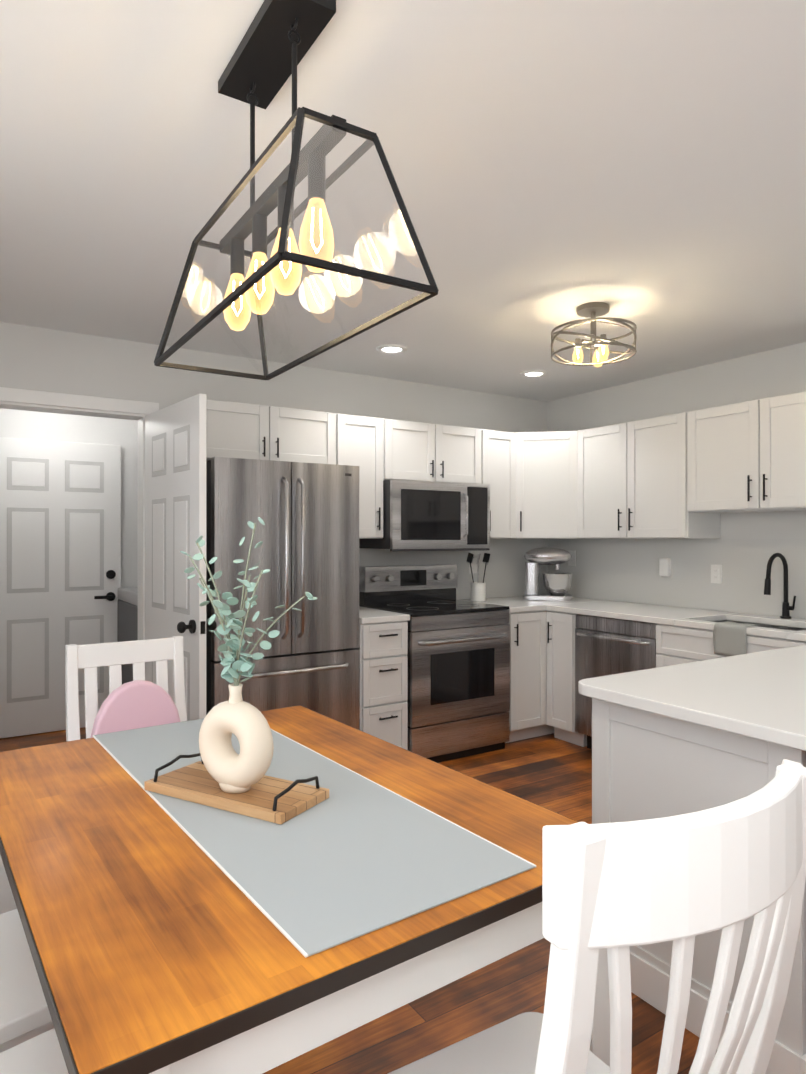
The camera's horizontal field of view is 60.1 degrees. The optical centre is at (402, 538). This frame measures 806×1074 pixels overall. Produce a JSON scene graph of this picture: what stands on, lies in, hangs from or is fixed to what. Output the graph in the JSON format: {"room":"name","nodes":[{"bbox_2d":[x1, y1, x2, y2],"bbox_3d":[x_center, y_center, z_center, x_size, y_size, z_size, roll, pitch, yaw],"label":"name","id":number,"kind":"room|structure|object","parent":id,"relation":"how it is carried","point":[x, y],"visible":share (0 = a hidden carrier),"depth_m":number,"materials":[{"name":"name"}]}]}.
{"room":"dining room and kitchen","nodes":[
{"label":"dining room and kitchen","id":0,"kind":"room"},
{"bbox_2d":[0,408,137,587],"bbox_3d":[-2.229,0.132,5.101,2.850,2.440,0.120,0,0,-33],"label":"wall","id":1,"kind":"structure","parent":0,"point":[36,425],"depth_m":5.09,"materials":[{"name":"white paint"}]},
{"bbox_2d":[0,437,120,737],"bbox_3d":[-2.414,0.332,4.854,0.847,2.022,0.093,0,0,-33],"label":"laundry door","id":2,"kind":"structure","parent":1,"relation":"in","point":[60,543],"depth_m":4.84,"materials":[{"name":"white wood"}]},
{"bbox_2d":[0,322,546,599],"bbox_3d":[-0.857,0.131,4.343,4.960,2.440,0.140,0,0,-33],"label":"wall","id":3,"kind":"structure","parent":0,"point":[43,359],"depth_m":4.13,"materials":[{"name":"white paint"}]},
{"bbox_2d":[0,387,158,639],"bbox_3d":[-1.799,0.296,3.737,0.910,2.110,0.176,0,0,-33],"label":"door frame","id":4,"kind":"structure","parent":3,"relation":"attached to","point":[42,401],"depth_m":3.80,"materials":[{"name":"white wood"}]},
{"bbox_2d":[145,394,216,720],"bbox_3d":[-1.181,0.332,3.576,0.192,2.022,0.769,0,0,-39],"label":"door","id":5,"kind":"structure","parent":3,"relation":"in","point":[175,480],"depth_m":3.46,"materials":[{"name":"white wood"}]},
{"bbox_2d":[206,399,281,460],"bbox_3d":[-0.998,-0.587,3.964,0.483,0.325,0.340,0,0,-33],"label":"upper cabinet","id":6,"kind":"object","parent":3,"relation":"attached to","point":[233,429],"depth_m":3.84,"materials":[{"name":"white wood"}]},
{"bbox_2d":[282,407,341,464],"bbox_3d":[-0.689,-0.587,4.162,0.484,0.325,0.340,0,0,-33],"label":"upper cabinet","id":7,"kind":"object","parent":3,"relation":"attached to","point":[308,436],"depth_m":4.07,"materials":[{"name":"white wood"}]},
{"bbox_2d":[342,414,385,537],"bbox_3d":[-0.347,-0.374,4.382,0.330,0.750,0.340,0,0,-33],"label":"upper cabinet","id":8,"kind":"object","parent":3,"relation":"attached to","point":[363,437],"depth_m":4.27,"materials":[{"name":"white wood"}]},
{"bbox_2d":[386,419,445,481],"bbox_3d":[-0.020,-0.556,4.592,0.448,0.385,0.340,0,0,-33],"label":"upper cabinet","id":9,"kind":"object","parent":3,"relation":"attached to","point":[414,450],"depth_m":4.46,"materials":[{"name":"white wood"}]},
{"bbox_2d":[359,479,489,551],"bbox_3d":[0.156,-0.140,4.625,0.770,0.442,0.474,0,0,-33],"label":"over-the-range microwave","id":10,"kind":"object","parent":9,"relation":"attached to","point":[431,516],"visible":0.96,"depth_m":4.43,"materials":[{"name":"grey metal"}]},
{"bbox_2d":[359,539,546,599],"bbox_3d":[0.281,0.225,4.986,2.040,0.442,0.004,0,0,-33],"label":"backsplash","id":11,"kind":"structure","parent":3,"relation":"attached to","point":[505,569],"depth_m":5.22,"materials":[{"name":"white paint"}]},
{"bbox_2d":[446,425,481,483],"bbox_3d":[0.259,-0.556,4.771,0.450,0.385,0.340,0,0,-33],"label":"upper cabinet","id":12,"kind":"object","parent":3,"relation":"attached to","point":[463,444],"depth_m":4.67,"materials":[{"name":"white wood"}]},
{"bbox_2d":[469,558,476,573],"bbox_3d":[0.515,0.202,5.129,0.072,0.115,0.008,0,0,-33],"label":"outlet","id":13,"kind":"object","parent":3,"relation":"attached to","point":[474,566],"depth_m":5.13,"materials":[{"name":"white plastic"}]},
{"bbox_2d":[482,429,513,538],"bbox_3d":[0.603,-0.374,4.971,0.346,0.750,0.376,0,0,-33],"label":"upper cabinet","id":14,"kind":"object","parent":3,"relation":"attached to","point":[497,446],"depth_m":4.84,"materials":[{"name":"white wood"}]},
{"bbox_2d":[514,431,577,538],"bbox_3d":[1.045,-0.373,5.068,0.689,0.750,0.690,0,0,-33],"label":"upper cabinet","id":15,"kind":"object","parent":3,"relation":"attached to","point":[545,463],"depth_m":4.88,"materials":[{"name":"white wood"}]},
{"bbox_2d":[0,727,716,1073],"bbox_3d":[0.435,1.410,2.331,5.480,0.120,9.300,0,0,-33],"label":"floor","id":16,"kind":"structure","parent":0,"point":[551,772],"depth_m":2.04,"materials":[{"name":"brown wood"}]},
{"bbox_2d":[0,909,53,1052],"bbox_3d":[-0.885,0.819,1.430,0.570,1.063,0.430,0,0,-45],"label":"dining chair","id":17,"kind":"object","parent":16,"relation":"on","point":[24,1014],"visible":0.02,"depth_m":1.37,"materials":[{"name":"white paint"}]},
{"bbox_2d":[0,1028,68,1073],"bbox_3d":[-0.573,0.819,1.036,0.570,1.063,0.430,0,0,-45],"label":"dining chair","id":18,"kind":"object","parent":16,"relation":"on","point":[41,1053],"visible":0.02,"depth_m":1.20,"materials":[{"name":"white paint"}]},
{"bbox_2d":[65,636,186,741],"bbox_3d":[-0.867,0.860,2.339,0.430,0.982,0.492,0,0,-36],"label":"chair","id":19,"kind":"object","parent":16,"relation":"on","point":[113,656],"visible":0.23,"depth_m":2.49,"materials":[{"name":"white paint"}]},
{"bbox_2d":[91,680,179,737],"bbox_3d":[-0.849,0.694,2.315,0.320,0.400,0.300,0,0,-36],"label":"seat","id":20,"kind":"object","parent":19,"relation":"on","point":[135,704],"visible":0.15,"depth_m":2.39,"materials":[{"name":"pink fabric"}]},
{"bbox_2d":[117,587,137,683],"bbox_3d":[-1.563,0.851,4.830,0.660,1.000,0.695,0,0,-33],"label":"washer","id":21,"kind":"object","parent":16,"relation":"on","point":[127,619],"visible":0.12,"depth_m":4.68,"materials":[{"name":"grey"}]},
{"bbox_2d":[206,457,358,729],"bbox_3d":[-0.737,0.473,3.905,0.820,1.755,0.685,0,0,-33],"label":"refrigerator","id":22,"kind":"object","parent":16,"relation":"on","point":[307,534],"visible":0.69,"depth_m":3.66,"materials":[{"name":"grey metal"}]},
{"bbox_2d":[0,705,609,1073],"bbox_3d":[-0.355,0.966,1.597,0.980,0.764,1.380,0,0,-36],"label":"dining table","id":23,"kind":"object","parent":16,"relation":"on","point":[158,941],"visible":0.52,"depth_m":1.09,"materials":[{"name":"brown wood"}]},
{"bbox_2d":[92,718,535,957],"bbox_3d":[-0.340,0.662,1.644,0.458,0.164,1.336,0,0,-36],"label":"table runner","id":24,"kind":"object","parent":23,"relation":"on","point":[354,855],"visible":0.67,"depth_m":1.30,"materials":[{"name":"grey fabric"}]},
{"bbox_2d":[144,753,328,824],"bbox_3d":[-0.380,0.549,1.580,0.400,0.062,0.170,0,0,29],"label":"tray","id":25,"kind":"object","parent":24,"relation":"on","point":[274,800],"visible":0.85,"depth_m":1.53,"materials":[{"name":"brown wood"}]},
{"bbox_2d":[180,517,317,792],"bbox_3d":[-0.373,0.256,1.548,0.375,0.605,0.226,0,0,29],"label":"vase","id":26,"kind":"object","parent":25,"relation":"on","point":[228,767],"visible":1,"depth_m":1.53,"materials":[{"name":"beige ceramic"}]},
{"bbox_2d":[355,621,407,749],"bbox_3d":[-0.270,0.917,4.251,0.321,0.868,0.640,0,0,-33],"label":"base cabinet","id":27,"kind":"object","parent":16,"relation":"on","point":[383,647],"depth_m":3.98,"materials":[{"name":"white wood"}]},
{"bbox_2d":[359,606,409,623],"bbox_3d":[-0.267,0.463,4.251,0.323,0.035,0.645,0,0,-33],"label":"countertop","id":28,"kind":"structure","parent":27,"relation":"on","point":[366,615],"depth_m":4.02,"materials":[{"name":"white stone"}]},
{"bbox_2d":[359,564,509,762],"bbox_3d":[0.213,0.769,4.509,0.750,1.165,0.696,0,0,-33],"label":"steel electric range","id":29,"kind":"object","parent":16,"relation":"on","point":[458,655],"visible":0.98,"depth_m":4.30,"materials":[{"name":"grey metal"}]},
{"bbox_2d":[505,610,546,742],"bbox_3d":[0.668,0.917,4.820,0.331,0.868,0.698,0,0,-33],"label":"base cabinet","id":30,"kind":"object","parent":16,"relation":"on","point":[528,630],"depth_m":4.59,"materials":[{"name":"white wood"}]},
{"bbox_2d":[462,597,546,612],"bbox_3d":[0.646,0.464,4.837,0.318,0.035,0.647,0,0,-33],"label":"countertop","id":31,"kind":"structure","parent":30,"relation":"on","point":[515,606],"depth_m":4.77,"materials":[{"name":"white stone"}]},
{"bbox_2d":[467,553,489,601],"bbox_3d":[0.536,0.273,4.952,0.211,0.346,0.127,0,0,-33],"label":"utensil crock","id":32,"kind":"object","parent":31,"relation":"on","point":[478,591],"visible":1,"depth_m":4.91,"materials":[{"name":"white ceramic"}]},
{"bbox_2d":[511,596,805,639],"bbox_3d":[1.806,0.463,3.924,0.647,0.035,3.437,0,0,-33],"label":"countertop","id":33,"kind":"structure","parent":30,"relation":"on","point":[649,613],"depth_m":4.08,"materials":[{"name":"white stone"}]},
{"bbox_2d":[523,547,572,600],"bbox_3d":[1.058,0.255,5.069,0.350,0.382,0.220,0,0,17],"label":"stand mixer","id":34,"kind":"object","parent":33,"relation":"on","point":[557,586],"visible":1,"depth_m":5.01,"materials":[{"name":"grey paint"}]},
{"bbox_2d":[713,621,755,655],"bbox_3d":[1.703,0.518,3.568,0.114,0.164,0.178,0,0,-33],"label":"dish towel","id":35,"kind":"object","parent":33,"relation":"hanging from","point":[729,638],"visible":0.98,"depth_m":3.54,"materials":[{"name":"grey fabric"}]},
{"bbox_2d":[712,620,805,630],"bbox_3d":[1.896,0.587,3.721,0.424,0.210,0.644,0,0,-33],"label":"undermount sink basin","id":36,"kind":"object","parent":33,"relation":"in","point":[779,627],"visible":0.02,"depth_m":3.86,"materials":[{"name":"silver metal"}]},
{"bbox_2d":[764,553,795,618],"bbox_3d":[2.062,0.262,3.809,0.231,0.365,0.089,0,0,-33],"label":"gooseneck faucet","id":37,"kind":"object","parent":33,"relation":"on","point":[786,607],"visible":1,"depth_m":3.85,"materials":[{"name":"black metal"}]},
{"bbox_2d":[547,610,582,746],"bbox_3d":[1.266,0.917,4.726,0.689,0.868,0.262,0,0,-33],"label":"base cabinet","id":38,"kind":"object","parent":16,"relation":"on","point":[561,626],"depth_m":4.56,"materials":[{"name":"white wood"}]},
{"bbox_2d":[388,759,805,1073],"bbox_3d":[0.219,0.819,0.980,0.430,1.063,0.570,0,0,-31],"label":"dining chair","id":39,"kind":"object","parent":16,"relation":"on","point":[618,889],"visible":1,"depth_m":0.72,"materials":[{"name":"white paint"}]},
{"bbox_2d":[575,614,656,748],"bbox_3d":[1.509,0.918,4.358,0.676,0.865,0.610,0,0,-33],"label":"stainless steel dishwasher","id":40,"kind":"object","parent":16,"relation":"on","point":[604,646],"visible":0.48,"depth_m":4.25,"materials":[{"name":"grey metal"}]},
{"bbox_2d":[583,698,805,1073],"bbox_3d":[1.036,0.916,2.115,0.616,0.867,0.672,0,0,-33],"label":"base cabinet","id":41,"kind":"object","parent":16,"relation":"on","point":[647,765],"depth_m":1.93,"materials":[{"name":"white wood"}]},
{"bbox_2d":[578,640,805,750],"bbox_3d":[1.488,0.462,2.239,1.710,0.035,0.944,0,0,-33],"label":"countertop","id":42,"kind":"structure","parent":41,"relation":"on","point":[761,695],"depth_m":2.02,"materials":[{"name":"white stone"}]},
{"bbox_2d":[656,624,805,667],"bbox_3d":[1.963,0.916,3.684,0.641,0.868,1.005,0,0,-33],"label":"base cabinet","id":43,"kind":"object","parent":16,"relation":"on","point":[675,645],"depth_m":3.74,"materials":[{"name":"white wood"}]},
{"bbox_2d":[0,0,805,401],"bbox_3d":[0.435,-1.140,2.333,5.480,0.100,9.300,0,0,-33],"label":"ceiling","id":44,"kind":"structure","parent":0,"point":[640,164],"depth_m":2.11,"materials":[{"name":"white paint"}]},
{"bbox_2d":[154,0,438,379],"bbox_3d":[-0.288,-0.768,1.535,0.314,0.644,0.834,0,0,-33],"label":"pendant chandelier","id":45,"kind":"object","parent":44,"relation":"hanging from","point":[280,37],"visible":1,"depth_m":1.43,"materials":[{"name":"black metal"}]},
{"bbox_2d":[376,344,407,352],"bbox_3d":[-0.064,-1.083,3.997,0.180,0.010,0.180,0,0,-33],"label":"recessed light","id":46,"kind":"object","parent":44,"relation":"in","point":[391,348],"visible":1,"depth_m":3.99,"materials":[{"name":"white plastic"}]},
{"bbox_2d":[520,370,547,376],"bbox_3d":[0.862,-1.083,4.592,0.180,0.010,0.180,0,0,-33],"label":"recessed light","id":47,"kind":"object","parent":44,"relation":"in","point":[533,373],"visible":1,"depth_m":4.58,"materials":[{"name":"white plastic"}]},
{"bbox_2d":[551,302,636,366],"bbox_3d":[0.895,-0.954,3.282,0.392,0.269,0.392,0,0,-33],"label":"ceiling light","id":48,"kind":"object","parent":44,"relation":"attached to","point":[592,310],"visible":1,"depth_m":3.25,"materials":[{"name":"silver metal"}]},
{"bbox_2d":[547,342,805,618],"bbox_3d":[3.049,0.130,2.722,0.140,2.440,6.810,0,0,-33],"label":"wall","id":49,"kind":"structure","parent":0,"point":[771,373],"depth_m":4.33,"materials":[{"name":"white paint"}]},
{"bbox_2d":[578,425,613,538],"bbox_3d":[1.454,-0.374,4.722,0.376,0.750,0.522,0,0,-33],"label":"upper cabinet","id":50,"kind":"object","parent":49,"relation":"attached to","point":[595,445],"depth_m":4.69,"materials":[{"name":"white wood"}]},
{"bbox_2d":[659,558,670,576],"bbox_3d":[1.729,0.191,4.595,0.044,0.120,0.070,0,0,-33],"label":"outlet","id":51,"kind":"object","parent":49,"relation":"attached to","point":[664,566],"visible":1,"depth_m":4.57,"materials":[{"name":"white plastic"}]},
{"bbox_2d":[614,410,719,537],"bbox_3d":[1.681,-0.374,4.369,0.376,0.750,0.553,0,0,-33],"label":"upper cabinet","id":52,"kind":"object","parent":49,"relation":"attached to","point":[693,474],"depth_m":4.27,"materials":[{"name":"white wood"}]},
{"bbox_2d":[547,539,805,618],"bbox_3d":[2.075,0.224,4.103,0.004,0.442,3.428,0,0,-33],"label":"backsplash","id":53,"kind":"structure","parent":49,"relation":"attached to","point":[625,570],"depth_m":4.46,"materials":[{"name":"white paint"}]},
{"bbox_2d":[711,565,721,583],"bbox_3d":[1.936,0.221,4.307,0.008,0.115,0.072,0,0,-33],"label":"outlet","id":54,"kind":"object","parent":49,"relation":"attached to","point":[716,573],"depth_m":4.30,"materials":[{"name":"white plastic"}]},
{"bbox_2d":[698,402,753,514],"bbox_3d":[1.948,-0.452,3.987,0.340,0.595,0.501,0,0,-33],"label":"upper cabinet","id":55,"kind":"object","parent":49,"relation":"attached to","point":[721,429],"depth_m":3.92,"materials":[{"name":"white wood"}]},
{"bbox_2d":[746,391,805,511],"bbox_3d":[2.155,-0.452,3.664,0.340,0.595,0.502,0,0,-33],"label":"upper cabinet","id":56,"kind":"object","parent":49,"relation":"attached to","point":[775,426],"depth_m":3.66,"materials":[{"name":"white wood"}]}
]}

